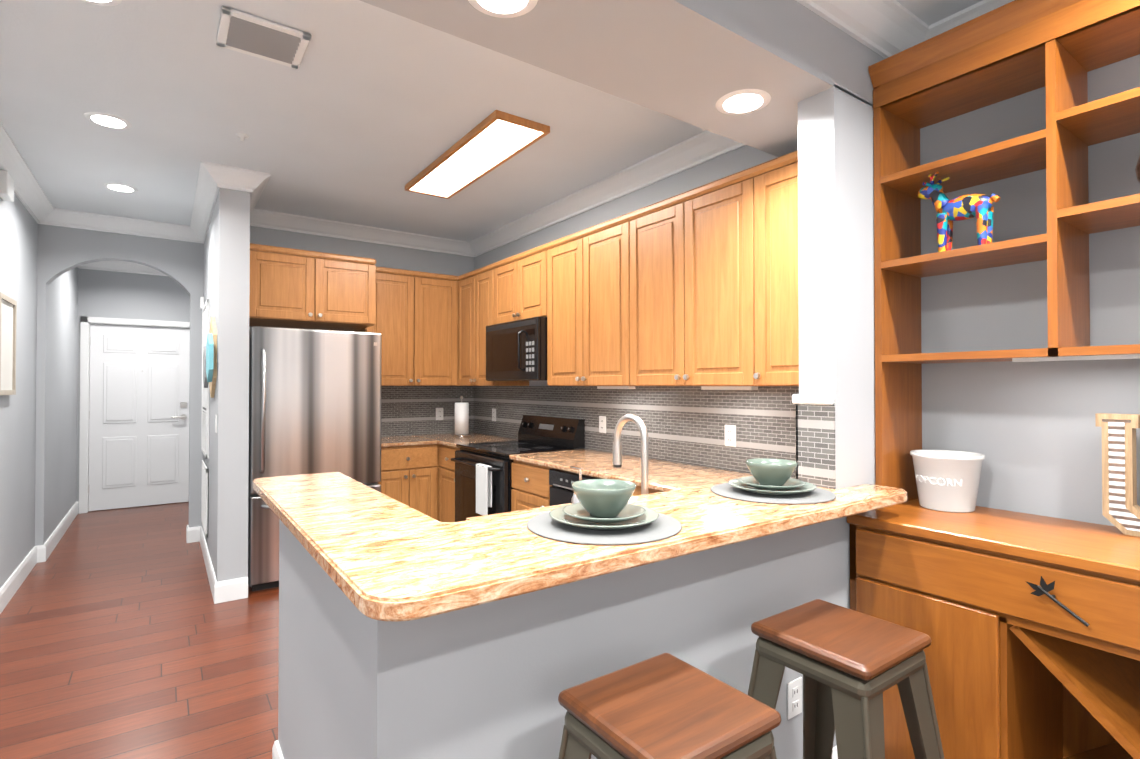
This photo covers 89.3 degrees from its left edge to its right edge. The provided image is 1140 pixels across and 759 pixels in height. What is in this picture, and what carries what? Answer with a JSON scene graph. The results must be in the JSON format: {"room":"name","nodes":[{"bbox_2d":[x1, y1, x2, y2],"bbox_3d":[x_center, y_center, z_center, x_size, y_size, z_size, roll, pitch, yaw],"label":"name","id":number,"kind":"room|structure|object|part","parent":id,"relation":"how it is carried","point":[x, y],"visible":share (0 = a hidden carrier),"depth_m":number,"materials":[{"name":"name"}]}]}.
{"room":"kitchen","nodes":[
{"label":"kitchen","id":0,"kind":"room"},
{"bbox_2d":[0,502,278,758],"bbox_3d":[-0.947,1.447,2.787,4.090,0.100,11.500,0,-1,-35],"label":"floor","id":1,"kind":"structure","parent":0,"point":[123,635],"depth_m":2.95,"materials":[{"name":"brown wood"}]},
{"bbox_2d":[248,326,381,590],"bbox_3d":[-1.960,0.531,4.330,0.850,1.765,0.907,0,-1,-35],"label":"fridge","id":2,"kind":"object","parent":1,"relation":"on","point":[314,400],"visible":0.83,"depth_m":3.96,"materials":[{"name":"grey metal"}]},
{"bbox_2d":[378,444,429,516],"bbox_3d":[-1.455,0.977,4.859,0.540,0.883,0.651,0,-1,-35],"label":"base cabinet","id":3,"kind":"object","parent":1,"relation":"on","point":[420,478],"depth_m":4.63,"materials":[{"name":"brown wood"}]},
{"bbox_2d":[430,444,459,521],"bbox_3d":[-0.751,0.976,4.762,0.676,0.883,0.441,0,-1,-35],"label":"base cabinet","id":4,"kind":"object","parent":1,"relation":"on","point":[442,470],"depth_m":4.71,"materials":[{"name":"brown wood"}]},
{"bbox_2d":[381,432,495,446],"bbox_3d":[-1.216,0.520,5.035,1.129,0.029,0.648,0,-1,-35],"label":"countertop","id":5,"kind":"structure","parent":4,"relation":"on","point":[408,440],"depth_m":4.84,"materials":[{"name":"beige stone"}]},
{"bbox_2d":[452,396,470,436],"bbox_3d":[-0.970,0.326,5.167,0.160,0.359,0.160,0,-1,-35],"label":"paper towel holder","id":6,"kind":"object","parent":5,"relation":"on","point":[461,419],"visible":1,"depth_m":5.12,"materials":[{"name":"white paper"}]},
{"bbox_2d":[437,436,517,447],"bbox_3d":[-0.715,0.517,4.758,0.629,0.029,0.383,0,-1,-35],"label":"countertop","id":7,"kind":"structure","parent":4,"relation":"on","point":[451,441],"depth_m":4.84,"materials":[{"name":"beige stone"}]},
{"bbox_2d":[451,415,584,521],"bbox_3d":[-0.413,0.849,4.246,0.719,1.126,0.784,0,-1,-35],"label":"range","id":8,"kind":"object","parent":1,"relation":"on","point":[537,434],"visible":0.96,"depth_m":4.17,"materials":[{"name":"black metal"}]},
{"bbox_2d":[476,463,491,515],"bbox_3d":[-0.580,0.741,3.878,0.038,0.334,0.170,0,-1,-35],"label":"dish towel","id":9,"kind":"object","parent":8,"relation":"hanging from","point":[483,488],"visible":0.92,"depth_m":3.85,"materials":[{"name":"white fabric"}]},
{"bbox_2d":[511,460,551,511],"bbox_3d":[-0.008,0.966,3.767,0.608,0.883,0.453,0,-1,-35],"label":"base cabinet","id":10,"kind":"object","parent":1,"relation":"on","point":[530,482],"depth_m":3.59,"materials":[{"name":"brown wood"}]},
{"bbox_2d":[549,468,600,505],"bbox_3d":[0.292,0.962,3.328,0.615,0.882,0.600,0,-1,-35],"label":"dishwasher","id":11,"kind":"object","parent":1,"relation":"on","point":[561,488],"visible":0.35,"depth_m":3.29,"materials":[{"name":"black metal"}]},
{"bbox_2d":[633,486,661,495],"bbox_3d":[0.769,0.954,2.680,0.588,0.883,0.998,0,-1,-35],"label":"base cabinet","id":12,"kind":"object","parent":1,"relation":"on","point":[637,491],"depth_m":2.79,"materials":[{"name":"brown wood"}]},
{"bbox_2d":[466,484,684,519],"bbox_3d":[0.212,0.489,2.027,0.990,0.029,0.564,0,-1,-35],"label":"countertop","id":13,"kind":"structure","parent":12,"relation":"on","point":[659,487],"depth_m":2.20,"materials":[{"name":"beige stone"}]},
{"bbox_2d":[570,466,582,503],"bbox_3d":[0.026,0.373,1.806,0.056,0.196,0.078,0,-1,-35],"label":"soap pump","id":14,"kind":"object","parent":13,"relation":"on","point":[574,499],"visible":0.27,"depth_m":1.79,"materials":[{"name":"silver metal"}]},
{"bbox_2d":[613,414,647,494],"bbox_3d":[0.242,0.296,2.029,0.121,0.354,0.187,0,-1,-35],"label":"faucet","id":15,"kind":"object","parent":13,"relation":"on","point":[617,442],"visible":0.67,"depth_m":1.97,"materials":[{"name":"silver metal"}]},
{"bbox_2d":[509,449,751,487],"bbox_3d":[0.445,0.500,3.107,0.634,0.029,2.062,0,-1,-35],"label":"countertop","id":16,"kind":"structure","parent":12,"relation":"on","point":[663,476],"depth_m":3.15,"materials":[{"name":"beige stone"}]},
{"bbox_2d":[558,653,780,758],"bbox_3d":[0.186,1.000,1.112,0.470,0.761,0.470,0,-1,-35],"label":"bar stool","id":17,"kind":"object","parent":1,"relation":"on","point":[665,706],"visible":1,"depth_m":1.08,"materials":[{"name":"brown wood"}]},
{"bbox_2d":[748,599,943,758],"bbox_3d":[0.674,1.004,1.444,0.470,0.761,0.470,0,-1,-35],"label":"bar stool","id":18,"kind":"object","parent":1,"relation":"on","point":[851,666],"visible":1,"depth_m":1.39,"materials":[{"name":"brown wood"}]},
{"bbox_2d":[846,0,1139,758],"bbox_3d":[1.495,0.111,1.717,0.538,2.550,1.116,0,-1,-35],"label":"hutch","id":19,"kind":"object","parent":1,"relation":"on","point":[1016,669],"depth_m":1.79,"materials":[{"name":"brown wood"}]},
{"bbox_2d":[910,450,984,512],"bbox_3d":[1.377,0.369,2.111,0.228,0.200,0.228,0,-1,-35],"label":"bucket","id":20,"kind":"object","parent":19,"relation":"on","point":[947,480],"visible":1,"depth_m":2.04,"materials":[{"name":"white plastic"}]},
{"bbox_2d":[918,172,999,251],"bbox_3d":[1.338,-0.580,1.994,0.098,0.287,0.253,0,-1,-35],"label":"deer figurine","id":21,"kind":"object","parent":19,"relation":"on","point":[980,207],"visible":0.85,"depth_m":1.98,"materials":[{"name":"multicoloured ceramic"}]},
{"bbox_3d":[1.300,0.584,1.540,0.020,0.107,0.134,0,-1,-35],"label":"dragonfly pull","id":22,"kind":"part","parent":19,"relation":"part of","materials":[{"name":"black metal"}]},
{"bbox_2d":[1095,413,1139,536],"bbox_3d":[1.716,0.284,1.699,0.052,0.360,0.243,0,-1,-35],"label":"letter","id":23,"kind":"object","parent":19,"relation":"on","point":[1120,509],"visible":1,"depth_m":1.74,"materials":[{"name":"brown wood"}]},
{"bbox_2d":[1135,155,1139,182],"bbox_3d":[1.672,-0.629,1.564,0.200,0.246,0.200,0,-1,-35],"label":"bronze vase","id":24,"kind":"object","parent":19,"relation":"on","point":[1137,169],"visible":1,"depth_m":1.61,"materials":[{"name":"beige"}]},
{"bbox_2d":[0,0,982,241],"bbox_3d":[-0.947,-1.393,2.816,4.090,0.100,11.500,0,-1,-35],"label":"ceiling","id":25,"kind":"structure","parent":0,"point":[364,113],"depth_m":2.90,"materials":[{"name":"white paint"}]},
{"bbox_2d":[82,0,121,5],"bbox_3d":[-1.668,-1.349,1.990,0.196,0.006,0.196,0,-1,-35],"label":"recessed light","id":26,"kind":"object","parent":25,"relation":"in","point":[106,2],"visible":1,"depth_m":2.06,"materials":[{"name":"white"}]},
{"bbox_2d":[84,112,131,128],"bbox_3d":[-2.392,-1.338,2.991,0.196,0.006,0.196,0,-1,-35],"label":"recessed light","id":27,"kind":"object","parent":25,"relation":"in","point":[108,120],"visible":1,"depth_m":2.98,"materials":[{"name":"white"}]},
{"bbox_2d":[103,183,137,192],"bbox_3d":[-3.117,-1.328,4.003,0.196,0.006,0.196,0,-1,-35],"label":"recessed light","id":28,"kind":"object","parent":25,"relation":"in","point":[120,187],"visible":1,"depth_m":3.99,"materials":[{"name":"white"}]},
{"bbox_2d":[235,133,248,140],"bbox_3d":[-1.795,-1.324,3.160,0.064,0.030,0.064,0,-1,-35],"label":"sprinkler","id":29,"kind":"object","parent":25,"relation":"attached to","point":[242,136],"visible":0.98,"depth_m":3.15,"materials":[{"name":"white plastic"}]},
{"bbox_2d":[216,6,311,68],"bbox_3d":[-1.210,-1.338,2.276,0.300,0.021,0.280,0,-1,-35],"label":"ceiling vent","id":30,"kind":"object","parent":25,"relation":"in","point":[248,34],"visible":0.98,"depth_m":2.26,"materials":[{"name":"grey metal"}]},
{"bbox_2d":[405,110,549,198],"bbox_3d":[-0.619,-1.318,3.505,0.320,0.034,1.330,0,-1,-35],"label":"ceiling light panel","id":31,"kind":"object","parent":25,"relation":"attached to","point":[492,141],"visible":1,"depth_m":3.34,"materials":[{"name":"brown plastic"}]},
{"bbox_2d":[360,0,884,156],"bbox_3d":[0.376,-1.187,1.929,2.145,0.330,0.490,0,-1,-35],"label":"soffit","id":32,"kind":"structure","parent":25,"relation":"attached to","point":[691,62],"depth_m":1.84,"materials":[{"name":"grey paint"}]},
{"bbox_2d":[468,0,537,17],"bbox_3d":[-0.181,-1.024,1.539,0.196,0.006,0.196,0,-1,-35],"label":"recessed light","id":33,"kind":"object","parent":32,"relation":"attached to","point":[505,8],"visible":1,"depth_m":1.58,"materials":[{"name":"white"}]},
{"bbox_2d":[716,89,770,114],"bbox_3d":[0.636,-1.017,2.125,0.196,0.006,0.196,0,-1,-35],"label":"recessed light","id":34,"kind":"object","parent":32,"relation":"attached to","point":[742,101],"visible":1,"depth_m":2.11,"materials":[{"name":"white"}]},
{"bbox_2d":[0,54,1139,758],"bbox_3d":[-0.933,0.027,2.781,3.590,2.740,10.950,0,-1,-35],"label":"wall","id":35,"kind":"structure","parent":0,"point":[490,680],"depth_m":1.99,"materials":[{"name":"grey paint"}]},
{"bbox_2d":[0,170,13,201],"bbox_3d":[-3.377,-1.156,3.451,0.049,0.140,0.180,0,-1,-35],"label":"door chime","id":36,"kind":"object","parent":35,"relation":"attached to","point":[6,186],"visible":1,"depth_m":3.40,"materials":[{"name":"white plastic"}]},
{"bbox_2d":[0,292,16,394],"bbox_3d":[-3.446,-0.205,3.522,0.029,0.600,0.450,0,-1,-35],"label":"picture frame","id":37,"kind":"object","parent":35,"relation":"attached to","point":[8,315],"visible":1,"depth_m":3.56,"materials":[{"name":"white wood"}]},
{"bbox_2d":[0,122,55,225],"bbox_3d":[-1.630,-1.304,1.020,0.105,0.115,8.550,0,-1,-35],"label":"crown molding","id":38,"kind":"structure","parent":35,"relation":"attached to","point":[27,189],"depth_m":3.77,"materials":[{"name":"white"}]},
{"bbox_2d":[78,263,91,268],"bbox_3d":[-4.675,-1.258,5.431,0.105,0.115,1.930,0,-1,-35],"label":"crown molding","id":39,"kind":"structure","parent":35,"relation":"attached to","point":[87,266],"depth_m":6.21,"materials":[{"name":"white paint"}]},
{"bbox_2d":[56,208,187,241],"bbox_3d":[-3.663,-1.265,4.753,0.840,0.115,0.105,0,-1,-35],"label":"crown molding","id":40,"kind":"structure","parent":35,"relation":"attached to","point":[64,218],"depth_m":4.73,"materials":[{"name":"white"}]},
{"bbox_2d":[92,261,166,275],"bbox_3d":[-4.721,-1.247,6.515,1.020,0.115,0.105,0,-1,-35],"label":"crown molding","id":41,"kind":"structure","parent":35,"relation":"attached to","point":[116,266],"depth_m":6.38,"materials":[{"name":"white paint"}]},
{"bbox_2d":[79,316,189,513],"bbox_3d":[-4.845,0.381,6.536,1.070,2.110,0.138,0,-1,-35],"label":"door frame","id":42,"kind":"structure","parent":35,"relation":"attached to","point":[86,322],"depth_m":6.20,"materials":[{"name":"white wood"}]},
{"bbox_2d":[88,324,189,510],"bbox_3d":[-4.832,0.414,6.506,0.932,2.027,0.106,0,-1,-35],"label":"entry door","id":43,"kind":"structure","parent":35,"relation":"in","point":[138,445],"depth_m":6.50,"materials":[{"name":"white wood"}]},
{"bbox_3d":[-4.835,0.386,6.479,0.895,1.690,0.064,0,-1,-35],"label":"door hardware","id":44,"kind":"part","parent":43,"relation":"part of","materials":[{"name":"white wood"}]},
{"bbox_2d":[200,297,203,308],"bbox_3d":[-3.181,-0.660,4.990,0.029,0.100,0.080,0,-1,-35],"label":"sensor","id":45,"kind":"object","parent":35,"relation":"attached to","point":[201,302],"visible":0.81,"depth_m":4.96,"materials":[{"name":"white plastic"}]},
{"bbox_2d":[201,460,208,537],"bbox_3d":[-2.917,0.936,4.609,0.016,0.520,0.640,0,-1,-35],"label":"air vent","id":46,"kind":"object","parent":35,"relation":"in","point":[205,495],"visible":1,"depth_m":4.48,"materials":[{"name":"grey metal"}]},
{"bbox_2d":[201,299,209,458],"bbox_3d":[-2.918,-0.004,4.618,0.020,1.200,0.700,0,-1,-35],"label":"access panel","id":47,"kind":"object","parent":35,"relation":"attached to","point":[205,391],"visible":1,"depth_m":4.52,"materials":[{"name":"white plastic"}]},
{"bbox_2d":[188,161,227,243],"bbox_3d":[-2.738,-1.270,4.322,0.125,0.115,1.875,0,-1,-35],"label":"crown molding","id":48,"kind":"structure","parent":35,"relation":"attached to","point":[212,177],"depth_m":3.99,"materials":[{"name":"white paint"}]},
{"bbox_2d":[203,317,216,397],"bbox_3d":[-2.465,-0.151,3.949,0.048,0.550,0.658,0,-1,-35],"label":"framed picture","id":49,"kind":"object","parent":35,"relation":"attached to","point":[210,364],"visible":0.98,"depth_m":3.76,"materials":[{"name":"multicoloured wood"}]},
{"bbox_2d":[215,415,216,432],"bbox_3d":[-2.292,0.287,3.736,0.008,0.115,0.075,0,-1,-35],"label":"light switch","id":50,"kind":"object","parent":35,"relation":"attached to","point":[216,423],"visible":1,"depth_m":3.71,"materials":[{"name":"white plastic"}]},
{"bbox_2d":[240,169,270,226],"bbox_3d":[-2.237,-1.272,4.070,0.105,0.115,0.885,0,-1,-35],"label":"crown molding","id":51,"kind":"structure","parent":35,"relation":"attached to","point":[255,182],"depth_m":3.76,"materials":[{"name":"white paint"}]},
{"bbox_2d":[249,243,324,328],"bbox_3d":[-2.199,-0.677,4.360,0.500,0.510,0.658,0,-1,-35],"label":"upper cabinet","id":52,"kind":"object","parent":35,"relation":"attached to","point":[287,285],"depth_m":4.11,"materials":[{"name":"brown wood"}]},
{"bbox_2d":[253,472,426,542],"bbox_3d":[-0.766,0.395,1.864,0.340,0.039,1.095,0,-1,-35],"label":"countertop","id":53,"kind":"structure","parent":35,"relation":"on","point":[303,502],"depth_m":1.76,"materials":[{"name":"beige stone"}]},
{"bbox_2d":[317,253,376,330],"bbox_3d":[-1.890,-0.674,4.578,0.502,0.510,0.658,0,-1,-35],"label":"upper cabinet","id":54,"kind":"object","parent":35,"relation":"attached to","point":[350,281],"depth_m":4.35,"materials":[{"name":"brown wood"}]},
{"bbox_2d":[250,210,467,255],"bbox_3d":[-1.782,-1.262,5.000,1.920,0.115,0.105,0,-1,-35],"label":"crown molding","id":55,"kind":"structure","parent":35,"relation":"attached to","point":[271,219],"depth_m":4.97,"materials":[{"name":"white"}]},
{"bbox_2d":[357,267,404,385],"bbox_3d":[-1.574,-0.435,4.969,0.463,0.980,0.378,0,-1,-35],"label":"upper cabinet","id":56,"kind":"object","parent":35,"relation":"attached to","point":[390,281],"depth_m":4.80,"materials":[{"name":"brown wood"}]},
{"bbox_2d":[0,501,837,758],"bbox_3d":[-0.918,1.332,2.747,3.290,0.130,10.600,0,-1,-35],"label":"baseboard","id":57,"kind":"structure","parent":35,"relation":"attached to","point":[229,590],"depth_m":3.95,"materials":[{"name":"white"}]},
{"bbox_2d":[381,386,472,436],"bbox_3d":[-1.410,0.284,5.306,1.140,0.448,0.008,0,-1,-35],"label":"backsplash","id":58,"kind":"structure","parent":35,"relation":"attached to","point":[405,410],"depth_m":5.32,"materials":[{"name":"tile"}]},
{"bbox_2d":[436,408,442,419],"bbox_3d":[-1.225,0.325,5.425,0.075,0.115,0.009,0,-1,-35],"label":"outlet","id":59,"kind":"object","parent":58,"relation":"attached to","point":[439,413],"visible":1,"depth_m":5.42,"materials":[{"name":"white plastic"}]},
{"bbox_2d":[405,270,452,385],"bbox_3d":[-1.274,-0.433,5.152,0.483,0.980,0.423,0,-1,-35],"label":"upper cabinet","id":60,"kind":"object","parent":35,"relation":"attached to","point":[428,296],"depth_m":4.99,"materials":[{"name":"brown wood"}]},
{"bbox_2d":[453,269,476,385],"bbox_3d":[-0.777,-0.434,5.071,0.400,0.980,0.410,0,-1,-35],"label":"upper cabinet","id":61,"kind":"object","parent":35,"relation":"attached to","point":[465,285],"depth_m":5.02,"materials":[{"name":"brown wood"}]},
{"bbox_2d":[489,256,512,324],"bbox_3d":[-0.343,-0.680,4.512,0.338,0.500,0.451,0,-1,-35],"label":"upper cabinet","id":62,"kind":"object","parent":35,"relation":"attached to","point":[500,272],"depth_m":4.50,"materials":[{"name":"brown wood"}]},
{"bbox_2d":[477,265,528,385],"bbox_3d":[-0.590,-0.436,4.859,0.338,0.980,0.396,0,-1,-35],"label":"upper cabinet","id":63,"kind":"object","parent":35,"relation":"attached to","point":[483,272],"depth_m":4.75,"materials":[{"name":"brown wood"}]},
{"bbox_2d":[509,244,544,321],"bbox_3d":[-0.154,-0.683,4.243,0.338,0.500,0.451,0,-1,-35],"label":"upper cabinet","id":64,"kind":"object","parent":35,"relation":"attached to","point":[529,265],"depth_m":4.15,"materials":[{"name":"brown wood"}]},
{"bbox_2d":[486,317,546,380],"bbox_3d":[-0.296,-0.208,4.339,0.451,0.433,0.774,0,-1,-35],"label":"microwave","id":65,"kind":"object","parent":64,"relation":"attached to","point":[516,350],"visible":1,"depth_m":4.14,"materials":[{"name":"black metal"}]},
{"bbox_2d":[545,234,572,385],"bbox_3d":[0.116,-0.447,3.857,0.338,0.980,0.476,0,-1,-35],"label":"upper cabinet","id":66,"kind":"object","parent":35,"relation":"attached to","point":[559,252],"depth_m":3.83,"materials":[{"name":"brown wood"}]},
{"bbox_2d":[573,217,616,388],"bbox_3d":[0.344,-0.450,3.532,0.338,0.980,0.562,0,-1,-35],"label":"upper cabinet","id":67,"kind":"object","parent":35,"relation":"attached to","point":[594,247],"depth_m":3.51,"materials":[{"name":"brown wood"}]},
{"bbox_2d":[301,482,906,621],"bbox_3d":[0.290,0.393,1.644,1.815,0.039,0.480,0,-1,-35],"label":"countertop","id":68,"kind":"structure","parent":35,"relation":"on","point":[376,554],"depth_m":1.27,"materials":[{"name":"beige stone"}]},
{"bbox_2d":[527,479,681,544],"bbox_3d":[0.087,0.319,1.478,0.394,0.102,0.394,0,-1,-35],"label":"place setting","id":69,"kind":"object","parent":68,"relation":"on","point":[603,512],"visible":1,"depth_m":1.42,"materials":[{"name":"grey ceramic"}]},
{"bbox_2d":[710,458,836,503],"bbox_3d":[0.669,0.324,1.918,0.394,0.102,0.394,0,-1,-35],"label":"place setting","id":70,"kind":"object","parent":68,"relation":"on","point":[770,481],"visible":1,"depth_m":1.86,"materials":[{"name":"grey"}]},
{"bbox_2d":[468,130,744,256],"bbox_3d":[0.044,-1.271,4.173,0.105,0.115,3.560,0,-1,-35],"label":"crown molding","id":71,"kind":"structure","parent":35,"relation":"attached to","point":[705,146],"depth_m":3.80,"materials":[{"name":"white paint"}]},
{"bbox_2d":[473,386,788,472],"bbox_3d":[0.184,0.271,4.043,0.008,0.448,3.910,0,-1,-35],"label":"backsplash","id":72,"kind":"structure","parent":35,"relation":"attached to","point":[685,424],"depth_m":3.47,"materials":[{"name":"tile"}]},
{"bbox_2d":[492,408,495,420],"bbox_3d":[-0.695,0.323,5.275,0.009,0.115,0.075,0,-1,-35],"label":"outlet","id":73,"kind":"object","parent":72,"relation":"attached to","point":[493,414],"visible":1,"depth_m":5.27,"materials":[{"name":"white plastic"}]},
{"bbox_2d":[599,416,605,432],"bbox_3d":[0.223,0.309,3.971,0.009,0.115,0.075,0,-1,-35],"label":"outlet","id":74,"kind":"object","parent":72,"relation":"attached to","point":[602,424],"visible":1,"depth_m":3.97,"materials":[{"name":"white plastic"}]},
{"bbox_2d":[725,425,735,446],"bbox_3d":[0.854,0.300,3.076,0.009,0.115,0.075,0,-1,-35],"label":"outlet","id":75,"kind":"object","parent":72,"relation":"attached to","point":[730,435],"visible":1,"depth_m":3.07,"materials":[{"name":"white plastic"}]},
{"bbox_2d":[617,198,672,388],"bbox_3d":[0.592,-0.454,3.181,0.338,0.980,0.542,0,-1,-35],"label":"upper cabinet","id":76,"kind":"object","parent":35,"relation":"attached to","point":[644,336],"depth_m":3.15,"materials":[{"name":"brown wood"}]},
{"bbox_2d":[669,173,736,389],"bbox_3d":[0.834,-0.458,2.837,0.338,0.980,0.542,0,-1,-35],"label":"upper cabinet","id":77,"kind":"object","parent":35,"relation":"attached to","point":[698,286],"depth_m":2.80,"materials":[{"name":"brown wood"}]},
{"bbox_2d":[787,677,801,719],"bbox_3d":[0.718,1.017,1.842,0.075,0.115,0.009,0,-1,-35],"label":"outlet","id":78,"kind":"object","parent":35,"relation":"attached to","point":[794,697],"visible":1,"depth_m":1.84,"materials":[{"name":"white plastic"}]},
{"bbox_2d":[792,394,833,404],"bbox_3d":[0.929,0.073,2.177,0.260,0.035,0.040,0,-1,-35],"label":"tile trim","id":79,"kind":"structure","parent":35,"relation":"attached to","point":[796,398],"depth_m":2.05,"materials":[{"name":"white"}]},
{"bbox_2d":[796,0,931,58],"bbox_3d":[0.459,-1.298,1.626,2.140,0.115,0.105,0,-1,-35],"label":"crown molding","id":80,"kind":"structure","parent":35,"relation":"attached to","point":[884,28],"depth_m":2.08,"materials":[{"name":"white paint"}]},
{"bbox_2d":[932,0,1013,36],"bbox_3d":[2.392,-1.306,0.837,0.105,0.115,3.620,0,-1,-35],"label":"crown molding","id":81,"kind":"structure","parent":35,"relation":"attached to","point":[980,8],"depth_m":2.11,"materials":[{"name":"white"}]},
{"bbox_2d":[798,84,875,608],"bbox_3d":[1.116,0.181,2.223,0.580,2.420,0.140,0,-1,-35],"label":"column","id":82,"kind":"structure","parent":0,"point":[836,241],"depth_m":2.06,"materials":[{"name":"grey paint"}]},
{"bbox_2d":[737,150,798,389],"bbox_3d":[1.038,-0.461,2.548,0.338,0.980,0.411,0,-1,-35],"label":"upper cabinet","id":83,"kind":"object","parent":82,"relation":"attached to","point":[767,192],"depth_m":2.51,"materials":[{"name":"brown wood"}]},
{"bbox_2d":[789,387,835,488],"bbox_3d":[1.067,0.253,2.277,0.578,0.448,0.008,0,-1,-35],"label":"backsplash","id":84,"kind":"structure","parent":82,"relation":"attached to","point":[811,427],"depth_m":2.06,"materials":[{"name":"tile"}]}
]}

